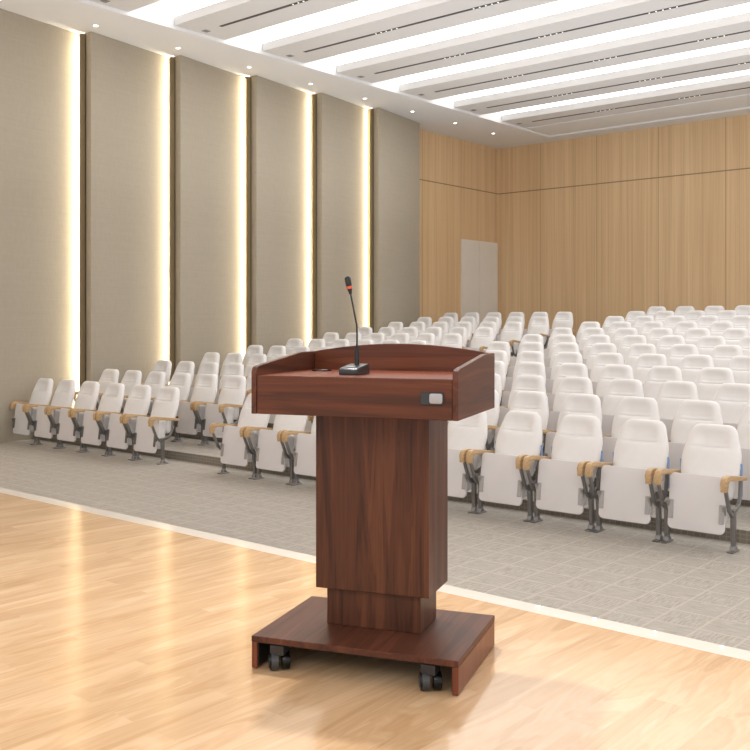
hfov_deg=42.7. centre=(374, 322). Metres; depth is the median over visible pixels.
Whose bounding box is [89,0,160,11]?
beam
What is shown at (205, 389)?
seat
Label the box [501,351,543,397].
seat
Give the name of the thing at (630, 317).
seat
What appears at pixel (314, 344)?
seat
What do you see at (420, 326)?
seat
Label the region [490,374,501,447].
seat
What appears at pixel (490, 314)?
seat
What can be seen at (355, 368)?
gooseneck microphone
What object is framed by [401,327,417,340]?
seat
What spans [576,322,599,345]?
seat
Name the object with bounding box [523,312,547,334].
seat
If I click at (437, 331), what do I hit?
seat
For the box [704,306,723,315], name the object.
seat
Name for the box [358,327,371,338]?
seat
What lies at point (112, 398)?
seat
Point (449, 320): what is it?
seat
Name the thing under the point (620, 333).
seat
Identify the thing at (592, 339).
seat
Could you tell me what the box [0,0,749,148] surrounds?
ceiling
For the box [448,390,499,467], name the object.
seat
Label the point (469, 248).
door
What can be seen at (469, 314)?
seat
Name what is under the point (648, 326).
seat
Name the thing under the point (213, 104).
wall panel
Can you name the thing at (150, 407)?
seat cushion
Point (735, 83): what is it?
beam
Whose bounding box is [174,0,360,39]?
beam
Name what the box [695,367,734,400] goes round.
seat
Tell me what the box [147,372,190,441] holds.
seat
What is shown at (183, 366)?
seat
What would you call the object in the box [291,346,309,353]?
seat
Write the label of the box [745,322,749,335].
seat
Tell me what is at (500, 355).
seat
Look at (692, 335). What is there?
seat
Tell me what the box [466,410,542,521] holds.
seat
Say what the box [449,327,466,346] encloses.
seat
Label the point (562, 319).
seat
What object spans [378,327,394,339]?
seat
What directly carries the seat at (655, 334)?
on the floor at (689, 585)
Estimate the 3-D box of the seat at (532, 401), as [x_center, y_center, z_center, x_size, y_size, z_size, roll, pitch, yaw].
[1.377,1.095,9.150,0.540,0.868,0.526,0,0,40]
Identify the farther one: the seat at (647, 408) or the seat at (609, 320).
the seat at (609, 320)
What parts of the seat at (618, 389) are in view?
backrest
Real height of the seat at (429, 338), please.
0.868 m
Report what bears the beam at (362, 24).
attached to the ceiling
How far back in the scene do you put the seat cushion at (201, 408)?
12.12 m
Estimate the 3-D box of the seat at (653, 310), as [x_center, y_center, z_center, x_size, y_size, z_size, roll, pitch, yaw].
[5.253,0.115,18.196,0.540,0.868,0.526,0,0,40]
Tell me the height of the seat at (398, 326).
0.868 m
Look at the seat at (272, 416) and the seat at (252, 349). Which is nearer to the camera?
the seat at (272, 416)
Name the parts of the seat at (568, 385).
backrest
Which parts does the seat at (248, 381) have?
backrest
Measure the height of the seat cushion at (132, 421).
0.354 m
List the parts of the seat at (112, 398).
armrest, armrest, backrest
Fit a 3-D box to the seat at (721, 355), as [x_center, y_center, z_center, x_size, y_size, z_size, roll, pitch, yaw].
[4.211,0.703,11.675,0.540,0.868,0.526,0,0,40]
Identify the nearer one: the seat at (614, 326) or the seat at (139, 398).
the seat at (139, 398)
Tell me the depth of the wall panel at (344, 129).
18.36 m
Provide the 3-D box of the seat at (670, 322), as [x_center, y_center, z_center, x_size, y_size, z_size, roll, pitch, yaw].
[4.926,0.311,16.005,0.540,0.868,0.526,0,0,40]
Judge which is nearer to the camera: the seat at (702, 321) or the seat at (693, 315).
the seat at (702, 321)
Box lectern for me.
[251,343,494,695]
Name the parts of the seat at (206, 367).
backrest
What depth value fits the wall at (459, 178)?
22.04 m
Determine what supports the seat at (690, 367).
on the floor at (689, 585)
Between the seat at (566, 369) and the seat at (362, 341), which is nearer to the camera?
the seat at (566, 369)
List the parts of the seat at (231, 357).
backrest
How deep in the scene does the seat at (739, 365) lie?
10.73 m
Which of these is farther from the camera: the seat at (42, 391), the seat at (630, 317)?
the seat at (630, 317)
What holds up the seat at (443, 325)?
on the floor at (689, 585)
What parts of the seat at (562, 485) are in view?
armrest, backrest, armrest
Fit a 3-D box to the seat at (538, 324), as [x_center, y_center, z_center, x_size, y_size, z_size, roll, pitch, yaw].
[2.933,0.311,17.702,0.540,0.868,0.526,0,0,40]
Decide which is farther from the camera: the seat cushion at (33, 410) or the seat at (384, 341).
the seat at (384, 341)
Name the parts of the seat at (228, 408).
armrest, armrest, backrest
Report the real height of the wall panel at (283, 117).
5.895 m
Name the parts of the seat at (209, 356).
backrest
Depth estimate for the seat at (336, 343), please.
15.99 m
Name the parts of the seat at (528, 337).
backrest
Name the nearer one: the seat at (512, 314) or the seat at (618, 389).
the seat at (618, 389)
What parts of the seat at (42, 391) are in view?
armrest, backrest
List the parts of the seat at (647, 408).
backrest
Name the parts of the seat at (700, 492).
armrest, backrest, armrest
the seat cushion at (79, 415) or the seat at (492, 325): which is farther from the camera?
the seat at (492, 325)
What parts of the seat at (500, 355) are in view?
backrest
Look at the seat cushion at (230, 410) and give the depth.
11.78 m
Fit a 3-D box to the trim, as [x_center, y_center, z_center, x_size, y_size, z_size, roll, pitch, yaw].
[-0.740,1.538,5.431,18.170,0.578,0.110,0,0,40]
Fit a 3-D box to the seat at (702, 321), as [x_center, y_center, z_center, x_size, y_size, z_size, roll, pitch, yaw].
[5.349,0.311,15.644,0.540,0.868,0.526,0,0,40]
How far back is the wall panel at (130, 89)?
14.66 m
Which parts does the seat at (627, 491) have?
armrest, backrest, armrest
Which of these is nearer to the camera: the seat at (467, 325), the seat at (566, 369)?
the seat at (566, 369)
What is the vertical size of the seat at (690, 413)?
0.868 m
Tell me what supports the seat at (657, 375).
on the floor at (689, 585)
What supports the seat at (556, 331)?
on the floor at (689, 585)
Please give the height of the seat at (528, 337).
0.868 m
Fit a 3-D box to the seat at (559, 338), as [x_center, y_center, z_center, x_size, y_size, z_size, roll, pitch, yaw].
[2.701,0.605,14.196,0.540,0.868,0.526,0,0,40]
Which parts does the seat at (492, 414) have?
backrest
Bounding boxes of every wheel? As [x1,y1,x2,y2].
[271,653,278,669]
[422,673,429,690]
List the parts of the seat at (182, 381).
backrest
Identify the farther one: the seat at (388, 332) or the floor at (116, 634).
the seat at (388, 332)
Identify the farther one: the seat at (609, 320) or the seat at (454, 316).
the seat at (454, 316)
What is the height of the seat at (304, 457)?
0.868 m
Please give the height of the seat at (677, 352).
0.868 m
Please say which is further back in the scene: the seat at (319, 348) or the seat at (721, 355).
the seat at (319, 348)
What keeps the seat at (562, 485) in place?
on the floor at (689, 585)
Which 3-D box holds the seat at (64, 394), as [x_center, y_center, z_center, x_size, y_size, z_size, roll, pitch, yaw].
[-4.268,1.193,12.723,0.540,0.868,0.526,0,0,40]
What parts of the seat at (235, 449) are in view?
armrest, armrest, backrest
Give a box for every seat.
[10,378,52,444]
[24,379,75,448]
[47,381,99,451]
[71,383,124,455]
[74,369,118,409]
[96,384,151,459]
[97,370,141,412]
[121,371,165,414]
[123,386,179,464]
[141,360,171,384]
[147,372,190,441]
[165,361,194,385]
[173,374,217,444]
[187,362,218,400]
[191,352,219,385]
[193,375,245,445]
[209,393,269,478]
[214,363,243,402]
[217,353,242,387]
[233,364,257,422]
[242,345,262,369]
[244,354,266,379]
[244,414,306,484]
[249,390,275,423]
[267,345,285,361]
[273,354,286,359]
[282,416,315,485]
[285,338,302,354]
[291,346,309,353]
[304,416,312,431]
[308,339,324,350]
[317,347,333,350]
[322,332,338,346]
[331,339,348,347]
[345,333,361,345]
[355,339,373,345]
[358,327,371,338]
[367,333,384,343]
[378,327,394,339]
[382,340,399,343]
[388,322,402,332]
[391,333,409,343]
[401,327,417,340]
[408,340,426,344]
[409,322,424,334]
[416,333,434,344]
[417,317,431,329]
[424,327,441,345]
[432,322,447,338]
[438,317,453,332]
[440,333,461,347]
[443,313,457,326]
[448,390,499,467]
[448,411,487,512]
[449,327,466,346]
[455,322,471,346]
[460,317,475,339]
[462,327,493,351]
[464,312,479,327]
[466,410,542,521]
[467,322,496,346]
[472,317,499,338]
[476,312,501,328]
[486,341,509,399]
[486,350,507,404]
[486,391,548,472]
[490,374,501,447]
[494,322,522,356]
[495,361,505,405]
[496,317,523,352]
[497,375,545,425]
[499,312,524,334]
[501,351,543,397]
[501,362,545,406]
[507,342,543,377]
[509,334,543,365]
[522,316,549,348]
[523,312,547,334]
[523,414,606,531]
[542,377,592,445]
[542,394,601,491]
[544,312,574,348]
[544,328,572,357]
[544,334,575,367]
[545,342,578,378]
[545,352,582,392]
[546,363,587,409]
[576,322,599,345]
[579,328,604,354]
[582,335,610,364]
[585,419,669,541]
[586,343,616,378]
[590,353,623,394]
[596,364,633,408]
[596,396,659,490]
[601,379,643,435]
[602,316,623,334]
[607,321,630,342]
[612,328,637,352]
[618,335,646,362]
[624,311,645,326]
[624,344,656,369]
[631,316,654,334]
[633,354,667,385]
[639,321,663,339]
[643,366,682,399]
[646,306,665,316]
[647,328,672,346]
[654,311,674,323]
[654,423,747,553]
[656,335,684,357]
[656,381,698,439]
[656,400,722,499]
[663,316,685,330]
[667,344,698,367]
[673,321,697,336]
[674,306,694,315]
[679,355,713,382]
[684,310,705,321]
[684,328,709,345]
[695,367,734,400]
[696,316,718,328]
[696,336,725,355]
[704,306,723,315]
[708,321,733,335]
[711,345,742,367]
[713,383,749,429]
[716,310,737,321]
[722,328,748,344]
[728,356,749,383]
[730,315,749,327]
[732,404,749,500]
[735,305,749,314]
[738,336,749,355]
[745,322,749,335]
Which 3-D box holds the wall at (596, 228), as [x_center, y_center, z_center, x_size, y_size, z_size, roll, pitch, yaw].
[9.935,-1.722,17.810,17.970,7.097,0.200,0,0,40]
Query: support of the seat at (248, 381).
on the floor at (689, 585)
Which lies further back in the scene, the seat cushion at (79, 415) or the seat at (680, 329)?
the seat at (680, 329)
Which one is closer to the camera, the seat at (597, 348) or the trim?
the trim
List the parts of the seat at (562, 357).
backrest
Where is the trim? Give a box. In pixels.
[0,487,749,660]
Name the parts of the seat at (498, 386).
backrest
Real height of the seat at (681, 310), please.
0.868 m
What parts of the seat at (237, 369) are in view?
backrest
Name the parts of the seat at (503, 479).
armrest, backrest, armrest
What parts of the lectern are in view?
panel, panel, board, panel, latch plate, panel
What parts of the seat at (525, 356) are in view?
backrest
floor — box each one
[0,353,749,650]
[0,492,749,749]
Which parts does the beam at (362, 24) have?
light panel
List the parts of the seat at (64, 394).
armrest, backrest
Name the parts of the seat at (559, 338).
backrest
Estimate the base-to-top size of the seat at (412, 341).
0.868 m
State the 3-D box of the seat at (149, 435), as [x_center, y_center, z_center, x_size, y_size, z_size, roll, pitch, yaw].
[-2.590,1.193,11.294,0.540,0.868,0.526,0,0,40]
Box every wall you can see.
[420,129,497,323]
[498,114,749,337]
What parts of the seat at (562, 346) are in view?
backrest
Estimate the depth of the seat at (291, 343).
16.68 m
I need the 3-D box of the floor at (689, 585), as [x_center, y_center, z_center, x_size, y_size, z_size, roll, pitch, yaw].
[4.610,1.188,11.712,18.170,1.278,16.390,0,0,40]
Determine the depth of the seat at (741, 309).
17.26 m
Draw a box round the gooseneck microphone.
[339,276,369,374]
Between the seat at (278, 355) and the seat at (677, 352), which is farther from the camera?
the seat at (278, 355)
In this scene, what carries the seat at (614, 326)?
on the floor at (689, 585)
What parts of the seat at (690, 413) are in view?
backrest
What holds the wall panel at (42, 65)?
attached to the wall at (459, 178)
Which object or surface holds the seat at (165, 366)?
on the floor at (689, 585)
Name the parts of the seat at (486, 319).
backrest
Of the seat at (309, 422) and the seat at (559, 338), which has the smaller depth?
the seat at (309, 422)
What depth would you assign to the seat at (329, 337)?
17.39 m
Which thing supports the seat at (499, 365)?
on the floor at (689, 585)
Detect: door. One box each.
[461,239,478,317]
[479,241,497,324]
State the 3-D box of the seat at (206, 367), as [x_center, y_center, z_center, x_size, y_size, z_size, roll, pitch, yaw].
[-2.523,0.997,13.706,0.540,0.868,0.526,0,0,40]
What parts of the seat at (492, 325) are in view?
backrest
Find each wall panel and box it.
[0,8,84,442]
[85,32,174,383]
[174,55,250,374]
[250,75,315,355]
[316,93,372,338]
[373,108,419,332]
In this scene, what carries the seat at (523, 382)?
on the floor at (689, 585)
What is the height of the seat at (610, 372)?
0.868 m
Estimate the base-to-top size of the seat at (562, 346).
0.868 m
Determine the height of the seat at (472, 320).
0.868 m
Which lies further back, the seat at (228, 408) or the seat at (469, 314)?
the seat at (469, 314)
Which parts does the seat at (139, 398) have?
armrest, armrest, backrest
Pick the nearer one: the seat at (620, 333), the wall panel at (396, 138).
the seat at (620, 333)
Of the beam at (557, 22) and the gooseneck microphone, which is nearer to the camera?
the gooseneck microphone
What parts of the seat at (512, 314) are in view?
backrest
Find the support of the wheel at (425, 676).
attached to the lectern
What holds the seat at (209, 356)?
on the floor at (689, 585)
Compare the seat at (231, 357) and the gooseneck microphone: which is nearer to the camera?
the gooseneck microphone
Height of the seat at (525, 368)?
0.868 m
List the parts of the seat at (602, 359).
backrest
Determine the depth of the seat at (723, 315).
16.52 m
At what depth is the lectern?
3.50 m
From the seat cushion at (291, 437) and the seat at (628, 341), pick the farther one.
the seat at (628, 341)
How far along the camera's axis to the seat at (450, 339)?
15.64 m
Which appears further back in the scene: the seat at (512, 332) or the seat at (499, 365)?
the seat at (512, 332)
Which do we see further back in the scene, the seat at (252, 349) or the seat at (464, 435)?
the seat at (252, 349)
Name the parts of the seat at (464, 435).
backrest, armrest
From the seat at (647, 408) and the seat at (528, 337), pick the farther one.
the seat at (528, 337)
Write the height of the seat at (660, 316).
0.868 m
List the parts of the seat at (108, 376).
backrest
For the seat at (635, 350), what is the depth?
12.54 m
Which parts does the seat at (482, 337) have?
backrest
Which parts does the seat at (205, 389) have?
backrest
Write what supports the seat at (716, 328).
on the floor at (689, 585)
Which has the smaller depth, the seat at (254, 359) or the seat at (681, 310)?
the seat at (254, 359)
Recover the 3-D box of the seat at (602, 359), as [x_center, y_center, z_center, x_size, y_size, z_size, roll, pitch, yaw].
[2.755,0.801,11.680,0.540,0.868,0.526,0,0,40]
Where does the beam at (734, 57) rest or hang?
attached to the ceiling
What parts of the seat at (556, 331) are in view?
backrest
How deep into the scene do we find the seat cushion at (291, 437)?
9.77 m
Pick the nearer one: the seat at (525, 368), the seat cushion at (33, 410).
the seat at (525, 368)
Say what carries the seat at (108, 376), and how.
on the floor at (689, 585)
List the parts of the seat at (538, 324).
backrest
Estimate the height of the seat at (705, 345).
0.868 m
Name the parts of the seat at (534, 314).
backrest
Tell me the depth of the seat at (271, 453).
9.87 m
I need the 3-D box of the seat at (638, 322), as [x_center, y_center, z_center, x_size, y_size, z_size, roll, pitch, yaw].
[4.503,0.311,16.365,0.540,0.868,0.526,0,0,40]
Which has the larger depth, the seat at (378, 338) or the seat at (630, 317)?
the seat at (630, 317)
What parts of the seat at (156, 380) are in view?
backrest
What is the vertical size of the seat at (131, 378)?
0.868 m
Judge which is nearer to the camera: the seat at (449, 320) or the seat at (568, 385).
the seat at (568, 385)
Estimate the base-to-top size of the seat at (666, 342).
0.868 m
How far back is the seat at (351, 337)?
17.05 m
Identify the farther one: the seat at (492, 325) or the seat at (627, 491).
the seat at (492, 325)
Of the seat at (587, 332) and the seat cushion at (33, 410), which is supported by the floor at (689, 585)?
the seat at (587, 332)
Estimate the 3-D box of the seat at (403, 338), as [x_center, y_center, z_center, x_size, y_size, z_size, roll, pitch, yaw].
[0.304,0.605,16.237,0.540,0.868,0.526,0,0,40]
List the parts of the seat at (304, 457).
armrest, backrest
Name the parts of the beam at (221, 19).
light panel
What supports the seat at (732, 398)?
on the floor at (689, 585)
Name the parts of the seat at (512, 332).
backrest, armrest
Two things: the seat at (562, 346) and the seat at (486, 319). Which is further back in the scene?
the seat at (486, 319)
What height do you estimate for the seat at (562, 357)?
0.868 m
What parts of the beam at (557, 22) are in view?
light panel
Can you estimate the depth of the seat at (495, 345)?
13.94 m
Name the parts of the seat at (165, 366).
backrest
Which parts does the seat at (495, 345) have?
backrest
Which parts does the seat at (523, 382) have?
backrest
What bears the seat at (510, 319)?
on the floor at (689, 585)
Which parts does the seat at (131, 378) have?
backrest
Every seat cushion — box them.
[30,407,36,431]
[53,409,59,434]
[76,412,83,437]
[102,415,109,441]
[128,418,136,444]
[148,400,151,414]
[157,420,165,448]
[198,405,204,430]
[227,407,233,423]
[248,431,256,461]
[285,435,293,466]
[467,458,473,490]
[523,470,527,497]
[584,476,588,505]
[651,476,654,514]
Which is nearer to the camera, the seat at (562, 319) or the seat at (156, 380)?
the seat at (156, 380)
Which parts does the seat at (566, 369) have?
backrest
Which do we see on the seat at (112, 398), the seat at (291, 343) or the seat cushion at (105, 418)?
the seat cushion at (105, 418)
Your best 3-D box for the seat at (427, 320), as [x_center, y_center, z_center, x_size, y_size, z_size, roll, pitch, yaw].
[0.874,0.311,19.456,0.540,0.868,0.526,0,0,40]
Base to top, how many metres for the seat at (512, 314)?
0.868 m
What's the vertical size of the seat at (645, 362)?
0.868 m
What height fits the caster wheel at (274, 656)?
0.058 m
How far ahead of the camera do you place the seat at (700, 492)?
7.01 m
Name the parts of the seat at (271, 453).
armrest, backrest, armrest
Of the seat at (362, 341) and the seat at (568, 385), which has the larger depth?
the seat at (362, 341)
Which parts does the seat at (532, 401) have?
armrest, backrest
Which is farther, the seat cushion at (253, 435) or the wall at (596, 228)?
the wall at (596, 228)
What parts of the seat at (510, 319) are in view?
backrest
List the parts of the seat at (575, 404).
armrest, backrest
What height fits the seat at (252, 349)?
0.868 m
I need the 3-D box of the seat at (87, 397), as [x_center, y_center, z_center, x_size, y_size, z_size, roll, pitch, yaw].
[-3.849,1.193,12.366,0.540,0.868,0.526,0,0,40]
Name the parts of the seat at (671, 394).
backrest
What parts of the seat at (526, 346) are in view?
backrest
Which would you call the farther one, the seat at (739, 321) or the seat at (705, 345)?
the seat at (739, 321)
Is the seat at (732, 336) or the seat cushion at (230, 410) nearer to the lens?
the seat cushion at (230, 410)
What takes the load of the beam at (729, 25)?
attached to the ceiling
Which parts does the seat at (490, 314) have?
backrest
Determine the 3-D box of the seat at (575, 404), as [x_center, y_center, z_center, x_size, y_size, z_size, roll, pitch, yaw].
[1.800,1.095,8.789,0.540,0.868,0.526,0,0,40]
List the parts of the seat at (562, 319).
backrest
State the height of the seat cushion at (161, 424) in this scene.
0.354 m
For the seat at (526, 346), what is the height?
0.868 m
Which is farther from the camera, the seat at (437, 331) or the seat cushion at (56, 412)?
the seat at (437, 331)
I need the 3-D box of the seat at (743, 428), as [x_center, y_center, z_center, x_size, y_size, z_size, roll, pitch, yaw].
[3.070,1.095,7.708,0.540,0.868,0.526,0,0,40]
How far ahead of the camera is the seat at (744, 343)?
12.57 m
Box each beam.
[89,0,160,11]
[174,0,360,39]
[263,0,560,62]
[337,0,749,82]
[400,3,749,99]
[454,40,749,114]
[502,70,749,127]
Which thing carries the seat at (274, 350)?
on the floor at (689, 585)
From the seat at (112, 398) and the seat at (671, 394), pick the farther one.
the seat at (112, 398)
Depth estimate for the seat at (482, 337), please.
16.32 m
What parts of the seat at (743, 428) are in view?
backrest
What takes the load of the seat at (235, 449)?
on the floor at (689, 585)
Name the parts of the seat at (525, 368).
backrest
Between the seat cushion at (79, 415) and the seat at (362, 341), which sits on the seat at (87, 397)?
the seat cushion at (79, 415)
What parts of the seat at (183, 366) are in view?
backrest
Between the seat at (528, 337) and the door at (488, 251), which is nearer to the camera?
the seat at (528, 337)

